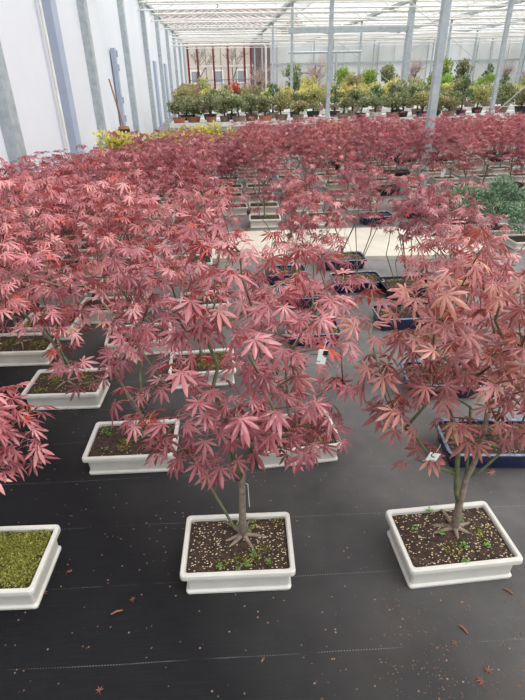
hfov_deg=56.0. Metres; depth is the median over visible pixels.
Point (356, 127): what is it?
maple
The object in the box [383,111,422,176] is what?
maple
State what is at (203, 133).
maple
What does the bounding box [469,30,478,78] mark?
support column
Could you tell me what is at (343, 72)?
potted shrub
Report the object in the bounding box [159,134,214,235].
maple
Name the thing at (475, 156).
pot
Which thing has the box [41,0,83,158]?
trim
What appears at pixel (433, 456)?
plant tag
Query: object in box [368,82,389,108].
potted shrub
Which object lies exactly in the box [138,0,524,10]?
trim
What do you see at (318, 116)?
maple
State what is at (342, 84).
potted shrub
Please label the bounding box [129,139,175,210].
maple
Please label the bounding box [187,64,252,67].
trim
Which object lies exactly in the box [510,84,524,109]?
potted shrub
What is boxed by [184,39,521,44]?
trim
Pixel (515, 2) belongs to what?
trim
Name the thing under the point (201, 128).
maple
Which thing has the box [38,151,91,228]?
maple
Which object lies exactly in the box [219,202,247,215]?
pot
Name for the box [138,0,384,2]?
trim
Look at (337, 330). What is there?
pot
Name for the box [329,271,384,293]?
pot
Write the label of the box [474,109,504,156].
maple
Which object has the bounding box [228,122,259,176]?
maple
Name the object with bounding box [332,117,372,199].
maple
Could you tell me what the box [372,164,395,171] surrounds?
pot
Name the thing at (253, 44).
trim
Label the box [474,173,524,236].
juniper
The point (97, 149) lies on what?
maple
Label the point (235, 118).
pot
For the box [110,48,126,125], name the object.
door frame post
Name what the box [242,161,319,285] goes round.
maple
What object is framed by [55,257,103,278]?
pot
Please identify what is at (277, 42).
trim
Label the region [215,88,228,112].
potted shrub
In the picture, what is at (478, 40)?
trim
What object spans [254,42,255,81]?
support column
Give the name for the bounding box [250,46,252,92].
trim
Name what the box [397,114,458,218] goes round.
maple
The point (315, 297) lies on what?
pot
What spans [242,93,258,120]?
potted shrub
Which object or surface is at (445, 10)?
support column
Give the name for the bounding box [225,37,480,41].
trim
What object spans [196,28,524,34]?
trim
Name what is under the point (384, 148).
maple
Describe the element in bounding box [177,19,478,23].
trim
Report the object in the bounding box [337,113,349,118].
pot
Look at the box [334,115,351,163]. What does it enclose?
maple
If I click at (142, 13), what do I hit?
trim
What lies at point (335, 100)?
potted shrub
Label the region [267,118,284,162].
maple
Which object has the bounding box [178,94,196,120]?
potted shrub
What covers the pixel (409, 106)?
potted shrub
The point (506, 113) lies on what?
maple
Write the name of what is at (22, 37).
wall
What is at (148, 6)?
trim
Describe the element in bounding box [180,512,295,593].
pot
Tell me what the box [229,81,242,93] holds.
potted tree
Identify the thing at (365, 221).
pot
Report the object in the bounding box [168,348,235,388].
pot
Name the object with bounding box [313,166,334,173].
pot
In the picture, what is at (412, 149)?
maple
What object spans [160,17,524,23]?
trim
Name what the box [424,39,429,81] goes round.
trim
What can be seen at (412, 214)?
pot
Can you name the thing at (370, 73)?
potted shrub
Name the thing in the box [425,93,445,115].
potted shrub
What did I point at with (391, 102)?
potted shrub
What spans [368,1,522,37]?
trim
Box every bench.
[170,110,523,147]
[176,103,524,129]
[201,98,514,109]
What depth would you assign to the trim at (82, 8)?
8.22 m
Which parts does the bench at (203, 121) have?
rail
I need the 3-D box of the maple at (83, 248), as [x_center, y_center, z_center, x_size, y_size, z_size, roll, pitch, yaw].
[-1.583,-1.363,4.572,0.694,1.004,0.589,-19,34,-29]
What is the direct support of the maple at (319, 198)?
on the floor
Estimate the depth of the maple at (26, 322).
3.00 m
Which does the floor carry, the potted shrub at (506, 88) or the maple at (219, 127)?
the maple at (219, 127)
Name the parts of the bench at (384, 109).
rail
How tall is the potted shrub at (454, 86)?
0.700 m
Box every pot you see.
[0,332,60,366]
[0,525,60,609]
[1,261,47,282]
[19,312,82,340]
[21,368,109,410]
[23,243,65,259]
[37,282,92,307]
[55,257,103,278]
[76,241,112,257]
[78,296,133,323]
[82,419,179,474]
[90,225,125,239]
[96,278,146,298]
[104,322,171,357]
[125,237,166,254]
[135,223,168,238]
[144,211,175,224]
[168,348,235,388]
[171,254,212,274]
[173,117,184,122]
[173,236,209,253]
[180,114,191,120]
[180,291,228,317]
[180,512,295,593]
[187,116,200,122]
[196,199,214,210]
[203,114,216,119]
[206,116,216,122]
[216,176,237,183]
[216,192,241,202]
[217,184,241,192]
[219,115,229,121]
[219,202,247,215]
[226,113,236,119]
[232,116,245,121]
[237,168,256,176]
[244,175,266,183]
[245,115,258,120]
[245,191,273,202]
[246,183,272,191]
[249,201,278,213]
[249,213,280,227]
[251,411,341,468]
[258,115,271,120]
[262,264,307,285]
[267,112,278,117]
[274,168,295,176]
[275,114,287,119]
[276,286,323,308]
[277,174,298,183]
[284,317,341,345]
[292,114,303,119]
[295,199,322,211]
[306,111,319,116]
[306,211,341,225]
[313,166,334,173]
[315,173,340,181]
[320,251,366,270]
[325,180,351,190]
[328,161,344,169]
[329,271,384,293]
[330,111,339,116]
[333,189,360,199]
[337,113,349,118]
[343,199,375,210]
[347,110,356,115]
[357,211,393,224]
[364,177,391,187]
[369,109,381,111]
[369,112,381,117]
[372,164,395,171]
[372,302,425,330]
[375,185,400,195]
[378,275,430,300]
[384,170,409,176]
[385,501,522,588]
[386,112,397,116]
[393,157,413,164]
[393,176,417,185]
[398,111,407,116]
[400,360,485,397]
[401,206,431,218]
[406,162,430,170]
[406,184,435,194]
[410,301,471,330]
[411,108,421,114]
[416,111,426,116]
[419,169,445,177]
[430,175,458,185]
[434,161,459,169]
[434,418,524,467]
[442,110,455,115]
[442,218,480,228]
[450,107,460,112]
[450,182,480,192]
[454,167,481,176]
[456,110,466,115]
[456,155,480,161]
[464,102,474,106]
[469,160,493,168]
[471,107,482,112]
[472,174,501,183]
[474,223,516,236]
[481,101,489,105]
[485,166,514,174]
[488,154,510,161]
[493,181,523,189]
[495,107,507,112]
[502,234,524,249]
[504,160,523,167]
[505,172,524,181]
[515,108,524,113]
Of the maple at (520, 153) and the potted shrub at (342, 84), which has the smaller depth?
the maple at (520, 153)
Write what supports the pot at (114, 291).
on the maple at (136, 174)
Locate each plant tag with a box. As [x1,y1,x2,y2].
[316,340,327,363]
[425,444,440,461]
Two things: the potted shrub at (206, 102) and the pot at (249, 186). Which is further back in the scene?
the potted shrub at (206, 102)
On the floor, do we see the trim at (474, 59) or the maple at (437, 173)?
the maple at (437, 173)
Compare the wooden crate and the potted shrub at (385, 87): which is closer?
the potted shrub at (385, 87)
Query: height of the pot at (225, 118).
0.115 m
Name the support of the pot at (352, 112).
on the potted shrub at (354, 93)
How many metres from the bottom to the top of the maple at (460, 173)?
0.935 m
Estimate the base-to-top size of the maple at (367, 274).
0.946 m
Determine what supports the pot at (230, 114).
on the potted shrub at (227, 96)
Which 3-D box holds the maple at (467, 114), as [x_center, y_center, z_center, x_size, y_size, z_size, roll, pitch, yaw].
[3.847,-4.213,9.635,0.661,0.875,0.561,13,32,23]
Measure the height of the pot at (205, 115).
0.122 m
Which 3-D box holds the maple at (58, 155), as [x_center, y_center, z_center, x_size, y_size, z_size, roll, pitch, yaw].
[-1.602,-1.097,4.104,0.728,0.993,0.618,15,33,26]
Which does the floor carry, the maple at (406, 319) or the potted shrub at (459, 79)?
the maple at (406, 319)
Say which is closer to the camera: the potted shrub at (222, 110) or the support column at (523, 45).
the potted shrub at (222, 110)
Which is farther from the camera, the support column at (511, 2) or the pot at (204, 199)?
the support column at (511, 2)
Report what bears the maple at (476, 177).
on the floor
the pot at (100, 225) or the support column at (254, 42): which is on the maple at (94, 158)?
the pot at (100, 225)
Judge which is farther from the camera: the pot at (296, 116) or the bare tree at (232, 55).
the bare tree at (232, 55)
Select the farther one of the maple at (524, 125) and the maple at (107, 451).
the maple at (524, 125)
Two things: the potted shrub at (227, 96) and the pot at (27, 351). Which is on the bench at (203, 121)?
the potted shrub at (227, 96)
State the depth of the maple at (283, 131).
7.00 m
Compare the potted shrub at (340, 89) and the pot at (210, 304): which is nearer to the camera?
the pot at (210, 304)
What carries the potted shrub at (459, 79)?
on the bench at (384, 109)
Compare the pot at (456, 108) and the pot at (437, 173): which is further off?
the pot at (456, 108)
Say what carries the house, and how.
on the floor
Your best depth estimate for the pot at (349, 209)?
6.19 m
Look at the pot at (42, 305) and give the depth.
3.73 m
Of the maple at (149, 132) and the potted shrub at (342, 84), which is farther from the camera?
the potted shrub at (342, 84)
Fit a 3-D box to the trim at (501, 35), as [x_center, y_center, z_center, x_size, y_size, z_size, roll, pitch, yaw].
[7.795,-14.835,23.447,24.050,0.057,0.059,-3,29,-3]
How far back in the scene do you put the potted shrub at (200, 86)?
19.94 m
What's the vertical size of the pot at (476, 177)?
0.100 m
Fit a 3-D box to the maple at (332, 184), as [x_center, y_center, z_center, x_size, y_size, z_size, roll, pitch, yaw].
[1.119,-2.807,7.171,0.679,0.908,0.595,13,32,24]
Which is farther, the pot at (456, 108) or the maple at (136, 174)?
the pot at (456, 108)
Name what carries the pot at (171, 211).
on the maple at (162, 144)
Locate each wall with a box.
[0,0,187,254]
[178,29,524,97]
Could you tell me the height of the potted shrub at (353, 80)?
1.002 m
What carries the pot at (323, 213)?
on the maple at (328, 142)
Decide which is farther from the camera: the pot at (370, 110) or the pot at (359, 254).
the pot at (370, 110)
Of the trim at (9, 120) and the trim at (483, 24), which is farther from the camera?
the trim at (483, 24)
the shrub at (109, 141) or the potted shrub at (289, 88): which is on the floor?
the shrub at (109, 141)
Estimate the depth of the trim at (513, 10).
18.20 m
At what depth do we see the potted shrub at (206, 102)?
10.93 m
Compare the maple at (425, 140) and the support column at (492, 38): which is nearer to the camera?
the maple at (425, 140)
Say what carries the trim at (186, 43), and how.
attached to the wall at (386, 52)
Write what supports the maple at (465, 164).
on the floor
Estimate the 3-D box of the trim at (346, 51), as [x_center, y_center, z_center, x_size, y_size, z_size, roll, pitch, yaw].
[2.741,-11.958,22.062,3.200,2.398,0.100,-3,29,-3]
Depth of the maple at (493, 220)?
2.97 m
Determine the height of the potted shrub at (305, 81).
0.896 m
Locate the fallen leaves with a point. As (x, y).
(439, 675)
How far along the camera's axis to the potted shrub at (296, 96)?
11.79 m
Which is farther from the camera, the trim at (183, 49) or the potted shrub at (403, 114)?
the trim at (183, 49)
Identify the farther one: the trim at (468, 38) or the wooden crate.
the trim at (468, 38)
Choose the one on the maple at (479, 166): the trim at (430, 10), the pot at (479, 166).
the pot at (479, 166)
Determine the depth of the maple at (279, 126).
8.31 m
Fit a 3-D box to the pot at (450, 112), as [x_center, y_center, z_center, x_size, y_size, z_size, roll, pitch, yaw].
[4.313,-5.484,11.455,0.320,0.115,0.237,-5,29,-6]
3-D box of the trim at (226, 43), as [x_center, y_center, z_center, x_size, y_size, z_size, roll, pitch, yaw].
[-2.397,-19.581,34.749,0.130,3.600,0.100,-3,29,-3]
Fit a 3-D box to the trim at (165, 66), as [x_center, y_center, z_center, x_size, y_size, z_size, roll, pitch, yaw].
[-3.943,-10.740,20.528,0.070,2.000,0.500,-3,29,-3]
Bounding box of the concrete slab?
[212,225,495,261]
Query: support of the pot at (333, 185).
on the maple at (332, 184)
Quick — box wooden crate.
[181,83,202,92]
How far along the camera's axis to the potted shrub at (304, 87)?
14.74 m
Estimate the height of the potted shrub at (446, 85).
0.662 m
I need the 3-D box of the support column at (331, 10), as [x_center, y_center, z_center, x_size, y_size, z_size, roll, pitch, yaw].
[1.473,-6.357,10.831,0.160,3.550,0.160,-3,29,-3]
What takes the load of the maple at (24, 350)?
on the floor
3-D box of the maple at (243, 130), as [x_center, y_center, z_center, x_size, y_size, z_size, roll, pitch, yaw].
[-0.132,-3.072,7.692,0.612,0.912,0.633,19,35,32]
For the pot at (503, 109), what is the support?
on the potted shrub at (506, 88)
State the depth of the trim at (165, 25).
21.66 m
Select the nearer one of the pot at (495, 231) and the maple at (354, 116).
the pot at (495, 231)
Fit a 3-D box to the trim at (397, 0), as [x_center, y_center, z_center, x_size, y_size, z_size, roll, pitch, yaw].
[8.545,-11.250,15.868,24.450,0.042,0.043,-3,29,-3]
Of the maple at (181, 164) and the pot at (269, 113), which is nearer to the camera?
the maple at (181, 164)
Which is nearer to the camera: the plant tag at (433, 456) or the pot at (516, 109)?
the plant tag at (433, 456)
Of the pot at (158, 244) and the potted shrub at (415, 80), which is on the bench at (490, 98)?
the potted shrub at (415, 80)
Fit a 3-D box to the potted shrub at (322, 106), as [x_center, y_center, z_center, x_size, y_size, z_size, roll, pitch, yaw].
[1.634,-7.101,13.990,0.376,0.580,0.407,21,36,34]
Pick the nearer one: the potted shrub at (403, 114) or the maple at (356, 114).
the maple at (356, 114)
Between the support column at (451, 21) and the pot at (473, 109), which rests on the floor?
the support column at (451, 21)
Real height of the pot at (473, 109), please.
0.122 m
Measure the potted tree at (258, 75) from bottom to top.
2.366 m
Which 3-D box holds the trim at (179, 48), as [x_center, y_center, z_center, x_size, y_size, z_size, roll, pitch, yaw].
[-4.707,-16.170,28.690,0.160,3.600,0.240,-3,29,-3]
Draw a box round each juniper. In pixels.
[435,183,488,228]
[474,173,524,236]
[502,195,524,249]
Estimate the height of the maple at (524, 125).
1.078 m
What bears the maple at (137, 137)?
on the floor
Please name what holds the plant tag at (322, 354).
hanging from the maple at (243, 551)
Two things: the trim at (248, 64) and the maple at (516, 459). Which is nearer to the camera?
the maple at (516, 459)
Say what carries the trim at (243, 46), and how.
attached to the wall at (386, 52)
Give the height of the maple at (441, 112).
0.875 m
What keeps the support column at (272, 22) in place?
on the floor
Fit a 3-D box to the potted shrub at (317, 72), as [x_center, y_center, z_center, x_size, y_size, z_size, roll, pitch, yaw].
[2.394,-11.203,20.247,1.781,1.652,1.242,-6,29,-9]
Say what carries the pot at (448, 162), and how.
on the maple at (455, 118)
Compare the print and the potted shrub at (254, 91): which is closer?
the print
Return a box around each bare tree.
[191,49,214,88]
[221,48,247,82]
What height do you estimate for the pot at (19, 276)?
0.100 m
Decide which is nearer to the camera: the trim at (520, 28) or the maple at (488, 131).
the maple at (488, 131)
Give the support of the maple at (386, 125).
on the floor
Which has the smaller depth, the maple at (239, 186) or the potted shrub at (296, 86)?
the maple at (239, 186)
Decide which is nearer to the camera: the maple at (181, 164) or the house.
the maple at (181, 164)
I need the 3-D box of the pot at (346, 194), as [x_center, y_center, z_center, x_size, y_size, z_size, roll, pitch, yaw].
[1.165,-2.138,6.796,0.360,0.100,0.270,-2,29,-1]
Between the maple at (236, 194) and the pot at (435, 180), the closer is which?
the maple at (236, 194)
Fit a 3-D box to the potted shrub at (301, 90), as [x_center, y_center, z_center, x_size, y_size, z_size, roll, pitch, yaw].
[1.089,-7.090,13.994,0.463,0.575,0.423,2,29,5]
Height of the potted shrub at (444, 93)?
0.618 m
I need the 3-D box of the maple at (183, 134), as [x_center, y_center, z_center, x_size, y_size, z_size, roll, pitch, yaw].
[-1.050,-2.868,7.458,0.647,0.814,0.708,14,32,25]
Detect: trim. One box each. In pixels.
[0,41,42,237]
[38,0,71,158]
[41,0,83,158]
[76,0,107,153]
[117,0,139,140]
[138,0,157,131]
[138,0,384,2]
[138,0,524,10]
[143,0,178,35]
[144,0,524,4]
[151,6,524,21]
[151,8,524,14]
[153,61,162,125]
[154,0,280,40]
[154,11,168,121]
[158,10,524,15]
[159,14,524,28]
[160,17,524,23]
[163,64,171,117]
[164,21,175,114]
[168,21,524,34]
[168,24,524,29]
[171,31,524,38]
[171,35,523,41]
[172,30,178,87]
[172,43,266,87]
[174,26,524,39]
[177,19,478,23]
[177,31,523,42]
[177,33,499,38]
[178,35,183,83]
[180,34,524,44]
[182,40,186,83]
[184,38,522,48]
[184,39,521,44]
[186,43,190,96]
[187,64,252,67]
[191,43,248,86]
[195,43,199,81]
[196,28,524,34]
[212,43,215,90]
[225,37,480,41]
[226,43,229,89]
[243,46,245,83]
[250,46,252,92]
[251,3,290,42]
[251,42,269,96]
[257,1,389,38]
[270,59,524,64]
[277,42,277,86]
[288,26,413,33]
[288,50,360,87]
[296,9,387,80]
[307,2,408,41]
[322,1,497,36]
[366,1,524,40]
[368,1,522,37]
[375,40,379,83]
[416,8,500,81]
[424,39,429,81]
[429,19,524,36]
[433,11,523,35]
[471,40,479,84]
[492,87,524,114]
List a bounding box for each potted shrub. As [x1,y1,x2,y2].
[166,97,189,122]
[172,86,192,113]
[176,83,197,107]
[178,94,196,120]
[180,98,205,122]
[196,87,222,119]
[197,75,211,94]
[197,91,220,122]
[213,96,230,121]
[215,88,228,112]
[217,86,233,108]
[223,93,242,119]
[227,94,250,121]
[239,87,251,111]
[240,80,252,90]
[242,84,263,114]
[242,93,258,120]
[254,96,273,120]
[264,83,279,117]
[272,90,290,119]
[274,87,285,110]
[278,85,293,108]
[281,62,302,93]
[287,91,307,116]
[288,99,308,119]
[295,88,307,110]
[299,83,319,108]
[300,75,317,103]
[303,54,344,85]
[303,85,325,116]
[312,88,325,110]
[325,86,345,109]
[330,85,344,116]
[332,97,355,118]
[333,66,349,87]
[339,82,350,107]
[340,71,365,89]
[343,88,367,115]
[345,83,368,109]
[355,96,371,117]
[358,84,373,96]
[362,67,377,97]
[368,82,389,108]
[368,94,384,117]
[369,85,386,111]
[380,61,399,83]
[381,92,407,116]
[382,77,398,106]
[385,79,409,111]
[394,93,414,116]
[405,82,422,107]
[407,81,429,114]
[408,51,425,83]
[409,77,423,99]
[413,90,429,116]
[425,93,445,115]
[426,56,453,85]
[437,86,451,113]
[437,96,461,115]
[440,73,453,88]
[441,81,454,105]
[445,80,463,106]
[446,85,468,112]
[453,58,473,84]
[455,73,472,115]
[456,77,475,104]
[464,97,474,106]
[466,84,492,112]
[474,72,494,87]
[481,62,494,82]
[481,81,491,105]
[495,81,517,112]
[495,83,502,103]
[499,73,509,84]
[500,58,515,81]
[503,84,516,105]
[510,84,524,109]
[515,88,524,113]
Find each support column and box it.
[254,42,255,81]
[261,34,262,91]
[272,22,273,96]
[290,3,293,93]
[312,41,314,78]
[325,0,333,118]
[331,33,333,81]
[357,21,362,85]
[372,40,374,66]
[400,32,405,79]
[401,2,415,84]
[416,0,451,204]
[429,39,434,74]
[446,20,452,56]
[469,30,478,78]
[483,0,514,140]
[485,38,493,78]
[509,35,524,109]
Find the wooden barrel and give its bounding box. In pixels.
[118,126,129,149]
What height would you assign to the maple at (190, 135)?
0.996 m
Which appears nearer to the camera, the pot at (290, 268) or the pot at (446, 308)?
the pot at (446, 308)
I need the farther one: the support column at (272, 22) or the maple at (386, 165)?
the support column at (272, 22)
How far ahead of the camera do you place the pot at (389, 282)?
3.75 m
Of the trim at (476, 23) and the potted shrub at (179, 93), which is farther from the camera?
the trim at (476, 23)
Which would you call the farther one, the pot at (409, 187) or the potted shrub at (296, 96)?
the potted shrub at (296, 96)
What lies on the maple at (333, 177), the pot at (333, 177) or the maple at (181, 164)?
the pot at (333, 177)
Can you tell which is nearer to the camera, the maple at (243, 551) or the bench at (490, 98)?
the maple at (243, 551)
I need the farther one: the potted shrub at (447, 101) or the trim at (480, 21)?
the trim at (480, 21)
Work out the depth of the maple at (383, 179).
7.25 m
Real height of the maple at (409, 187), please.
0.922 m
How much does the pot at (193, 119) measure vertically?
0.115 m
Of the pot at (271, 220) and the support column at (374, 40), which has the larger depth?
the support column at (374, 40)
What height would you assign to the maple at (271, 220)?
1.019 m
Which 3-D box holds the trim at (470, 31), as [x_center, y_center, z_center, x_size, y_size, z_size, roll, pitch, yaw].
[7.630,-17.836,28.077,24.814,0.338,0.039,-3,29,-3]
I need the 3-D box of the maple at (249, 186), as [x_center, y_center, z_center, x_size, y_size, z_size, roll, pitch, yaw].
[-0.056,-2.758,7.072,0.614,0.960,0.601,1,29,3]
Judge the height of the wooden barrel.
0.640 m
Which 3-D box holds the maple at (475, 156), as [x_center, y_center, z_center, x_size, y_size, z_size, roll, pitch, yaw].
[3.886,-3.956,9.154,0.604,0.892,0.712,-25,37,-36]
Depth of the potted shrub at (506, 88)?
11.98 m
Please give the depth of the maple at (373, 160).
9.06 m
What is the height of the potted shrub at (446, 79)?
0.890 m
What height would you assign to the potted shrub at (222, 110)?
0.530 m
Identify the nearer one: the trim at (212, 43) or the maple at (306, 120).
the maple at (306, 120)
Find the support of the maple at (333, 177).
on the floor
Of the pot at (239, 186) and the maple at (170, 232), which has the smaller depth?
the maple at (170, 232)
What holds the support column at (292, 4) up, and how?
on the floor
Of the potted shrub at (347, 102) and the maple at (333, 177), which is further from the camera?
the potted shrub at (347, 102)
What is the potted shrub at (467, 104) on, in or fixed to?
on the bench at (384, 109)
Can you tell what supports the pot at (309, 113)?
on the potted shrub at (315, 93)
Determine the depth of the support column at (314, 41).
32.28 m
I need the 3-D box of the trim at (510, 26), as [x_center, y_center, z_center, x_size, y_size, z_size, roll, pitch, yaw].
[7.873,-16.340,25.373,24.814,0.338,0.039,-3,29,-3]
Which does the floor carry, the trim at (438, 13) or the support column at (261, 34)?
the support column at (261, 34)
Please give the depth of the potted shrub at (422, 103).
11.27 m
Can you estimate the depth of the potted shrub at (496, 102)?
15.32 m
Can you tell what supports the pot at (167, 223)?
on the maple at (137, 137)
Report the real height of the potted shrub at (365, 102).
0.466 m
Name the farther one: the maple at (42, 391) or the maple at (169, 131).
the maple at (169, 131)
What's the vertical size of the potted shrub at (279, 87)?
0.634 m
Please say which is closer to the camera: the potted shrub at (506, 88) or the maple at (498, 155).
the maple at (498, 155)
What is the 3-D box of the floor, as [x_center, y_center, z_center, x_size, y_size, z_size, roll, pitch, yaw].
[16.843,-12.257,24.542,42.160,0.001,68.000,-3,29,-3]
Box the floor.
[0,103,524,699]
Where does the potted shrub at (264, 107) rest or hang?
on the bench at (203, 121)
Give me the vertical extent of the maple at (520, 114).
1.047 m
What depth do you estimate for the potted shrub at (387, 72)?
20.28 m
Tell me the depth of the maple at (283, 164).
8.80 m
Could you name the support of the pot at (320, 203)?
on the maple at (313, 130)
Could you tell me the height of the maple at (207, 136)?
0.824 m
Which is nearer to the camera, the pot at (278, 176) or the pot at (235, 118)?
the pot at (278, 176)
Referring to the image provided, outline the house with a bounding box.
[158,9,304,89]
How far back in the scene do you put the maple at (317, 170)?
8.28 m
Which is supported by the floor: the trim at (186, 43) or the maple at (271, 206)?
the maple at (271, 206)
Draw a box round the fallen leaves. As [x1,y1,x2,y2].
[19,428,524,699]
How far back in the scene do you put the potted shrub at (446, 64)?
20.36 m
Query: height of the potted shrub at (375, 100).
0.491 m
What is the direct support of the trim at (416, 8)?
attached to the support column at (411, 12)
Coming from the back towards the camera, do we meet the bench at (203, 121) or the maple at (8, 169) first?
the bench at (203, 121)
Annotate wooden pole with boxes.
[108,79,123,126]
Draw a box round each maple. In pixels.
[0,154,83,340]
[0,156,65,259]
[0,157,31,307]
[0,161,47,282]
[0,162,95,307]
[0,163,60,366]
[0,181,118,410]
[0,343,61,609]
[2,226,208,474]
[12,148,84,241]
[22,154,103,278]
[30,161,141,323]
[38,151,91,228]
[51,144,121,257]
[55,156,154,298]
[63,151,100,211]
[69,146,104,180]
[70,170,179,357]
[73,155,125,239]
[87,131,158,275]
[89,146,128,226]
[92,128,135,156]
[102,149,141,206]
[103,130,173,254]
[106,215,365,593]
[110,134,168,238]
[122,141,177,224]
[127,130,162,151]
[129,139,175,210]
[129,188,252,388]
[136,129,175,200]
[142,134,177,193]
[143,137,224,274]
[150,167,249,317]
[153,128,221,253]
[157,124,194,143]
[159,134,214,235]
[164,131,219,222]
[174,132,215,179]
[178,132,220,210]
[184,136,219,198]
[187,120,221,167]
[194,132,219,176]
[207,133,258,215]
[208,134,243,192]
[208,135,247,202]
[209,125,243,171]
[212,230,377,468]
[213,130,242,183]
[226,121,252,165]
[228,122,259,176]
[233,116,291,213]
[235,119,281,202]
[236,129,293,227]
[238,120,269,183]
[241,120,276,191]
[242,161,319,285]
[259,121,295,170]
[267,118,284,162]
[268,122,299,176]
[272,168,339,308]
[272,191,354,345]
[275,117,311,191]
[276,120,305,183]
[285,117,328,211]
[289,120,328,193]
[301,120,354,225]
[302,120,322,161]
[306,114,337,173]
[306,116,326,169]
[314,118,347,181]
[316,151,370,270]
[321,118,352,169]
[323,122,357,190]
[329,162,396,293]
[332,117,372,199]
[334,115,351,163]
[335,113,387,210]
[337,228,524,588]
[341,116,375,170]
[346,114,380,178]
[350,118,416,224]
[362,116,403,187]
[364,116,389,164]
[366,117,413,195]
[372,113,407,171]
[372,177,457,330]
[378,164,453,300]
[381,114,406,158]
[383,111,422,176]
[393,116,425,185]
[393,117,417,164]
[395,220,512,397]
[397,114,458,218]
[404,122,450,194]
[406,112,442,170]
[410,178,511,330]
[419,118,459,177]
[430,115,474,185]
[431,112,452,163]
[431,122,493,217]
[434,113,465,169]
[434,231,524,467]
[446,109,473,155]
[450,114,499,192]
[454,113,492,176]
[456,110,485,161]
[466,105,518,201]
[469,108,500,168]
[472,111,510,183]
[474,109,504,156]
[485,111,523,174]
[488,114,514,161]
[493,113,524,189]
[493,120,524,216]
[499,113,524,156]
[504,114,524,167]
[505,118,524,181]
[511,125,524,200]
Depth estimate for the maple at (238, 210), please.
5.89 m
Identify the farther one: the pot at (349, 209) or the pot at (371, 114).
the pot at (371, 114)
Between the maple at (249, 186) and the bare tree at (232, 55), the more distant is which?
the bare tree at (232, 55)
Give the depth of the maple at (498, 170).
8.13 m
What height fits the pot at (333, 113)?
0.122 m
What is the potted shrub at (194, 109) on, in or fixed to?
on the bench at (203, 121)
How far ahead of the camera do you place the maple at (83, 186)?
3.18 m
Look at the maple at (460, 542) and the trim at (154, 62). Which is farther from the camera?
the trim at (154, 62)
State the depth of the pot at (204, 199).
6.27 m
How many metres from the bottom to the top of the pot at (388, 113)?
0.115 m
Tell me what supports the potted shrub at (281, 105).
on the bench at (203, 121)
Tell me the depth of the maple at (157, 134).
6.94 m
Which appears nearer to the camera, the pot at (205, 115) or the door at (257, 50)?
the pot at (205, 115)
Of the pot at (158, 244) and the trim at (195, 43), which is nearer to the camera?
the pot at (158, 244)
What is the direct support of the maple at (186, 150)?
on the floor
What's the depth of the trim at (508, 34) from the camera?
30.71 m
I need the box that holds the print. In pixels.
[316,351,327,361]
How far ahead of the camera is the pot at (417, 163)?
8.64 m
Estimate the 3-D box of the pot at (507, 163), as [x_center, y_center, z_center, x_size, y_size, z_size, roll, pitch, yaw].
[4.517,-3.308,8.779,0.370,0.100,0.270,-5,29,-6]
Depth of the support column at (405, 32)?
27.50 m
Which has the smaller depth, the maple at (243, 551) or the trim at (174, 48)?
the maple at (243, 551)
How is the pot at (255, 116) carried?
on the potted shrub at (250, 98)
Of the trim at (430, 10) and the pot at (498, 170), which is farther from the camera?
the trim at (430, 10)
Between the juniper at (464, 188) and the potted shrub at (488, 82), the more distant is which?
the potted shrub at (488, 82)
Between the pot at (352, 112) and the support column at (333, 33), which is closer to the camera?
the pot at (352, 112)
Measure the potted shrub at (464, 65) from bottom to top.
1.437 m
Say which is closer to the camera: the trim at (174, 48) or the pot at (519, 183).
the pot at (519, 183)
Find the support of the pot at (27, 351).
on the maple at (24, 350)
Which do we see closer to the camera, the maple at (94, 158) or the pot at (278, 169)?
the maple at (94, 158)
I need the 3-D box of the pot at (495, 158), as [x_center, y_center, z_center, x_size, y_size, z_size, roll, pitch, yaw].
[4.505,-3.652,9.399,0.370,0.100,0.270,-3,29,-2]
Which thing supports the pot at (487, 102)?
on the potted shrub at (488, 82)
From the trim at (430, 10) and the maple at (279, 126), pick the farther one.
the trim at (430, 10)
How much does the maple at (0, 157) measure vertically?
1.063 m
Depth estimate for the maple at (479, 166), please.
8.66 m
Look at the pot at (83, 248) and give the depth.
4.71 m
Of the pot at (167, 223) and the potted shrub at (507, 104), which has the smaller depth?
the pot at (167, 223)
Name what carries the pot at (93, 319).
on the maple at (83, 186)
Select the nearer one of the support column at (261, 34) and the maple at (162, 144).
the maple at (162, 144)
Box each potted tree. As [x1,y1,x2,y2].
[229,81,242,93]
[243,63,281,91]
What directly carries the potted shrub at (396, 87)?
on the bench at (203, 121)
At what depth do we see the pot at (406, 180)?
7.46 m
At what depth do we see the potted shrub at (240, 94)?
13.91 m
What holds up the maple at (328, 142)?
on the floor
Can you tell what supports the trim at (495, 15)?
attached to the wall
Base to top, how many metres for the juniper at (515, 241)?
0.556 m
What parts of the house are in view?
pane, pane, pane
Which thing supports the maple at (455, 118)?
on the floor
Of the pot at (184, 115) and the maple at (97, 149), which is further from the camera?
the pot at (184, 115)
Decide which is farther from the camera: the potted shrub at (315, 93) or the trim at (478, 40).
the trim at (478, 40)
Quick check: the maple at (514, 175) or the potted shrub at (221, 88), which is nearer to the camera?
the maple at (514, 175)
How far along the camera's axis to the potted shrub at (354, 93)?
11.78 m
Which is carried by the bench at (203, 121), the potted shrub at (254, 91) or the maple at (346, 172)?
the potted shrub at (254, 91)
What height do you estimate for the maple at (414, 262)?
0.882 m
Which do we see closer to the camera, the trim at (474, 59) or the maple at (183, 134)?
the maple at (183, 134)

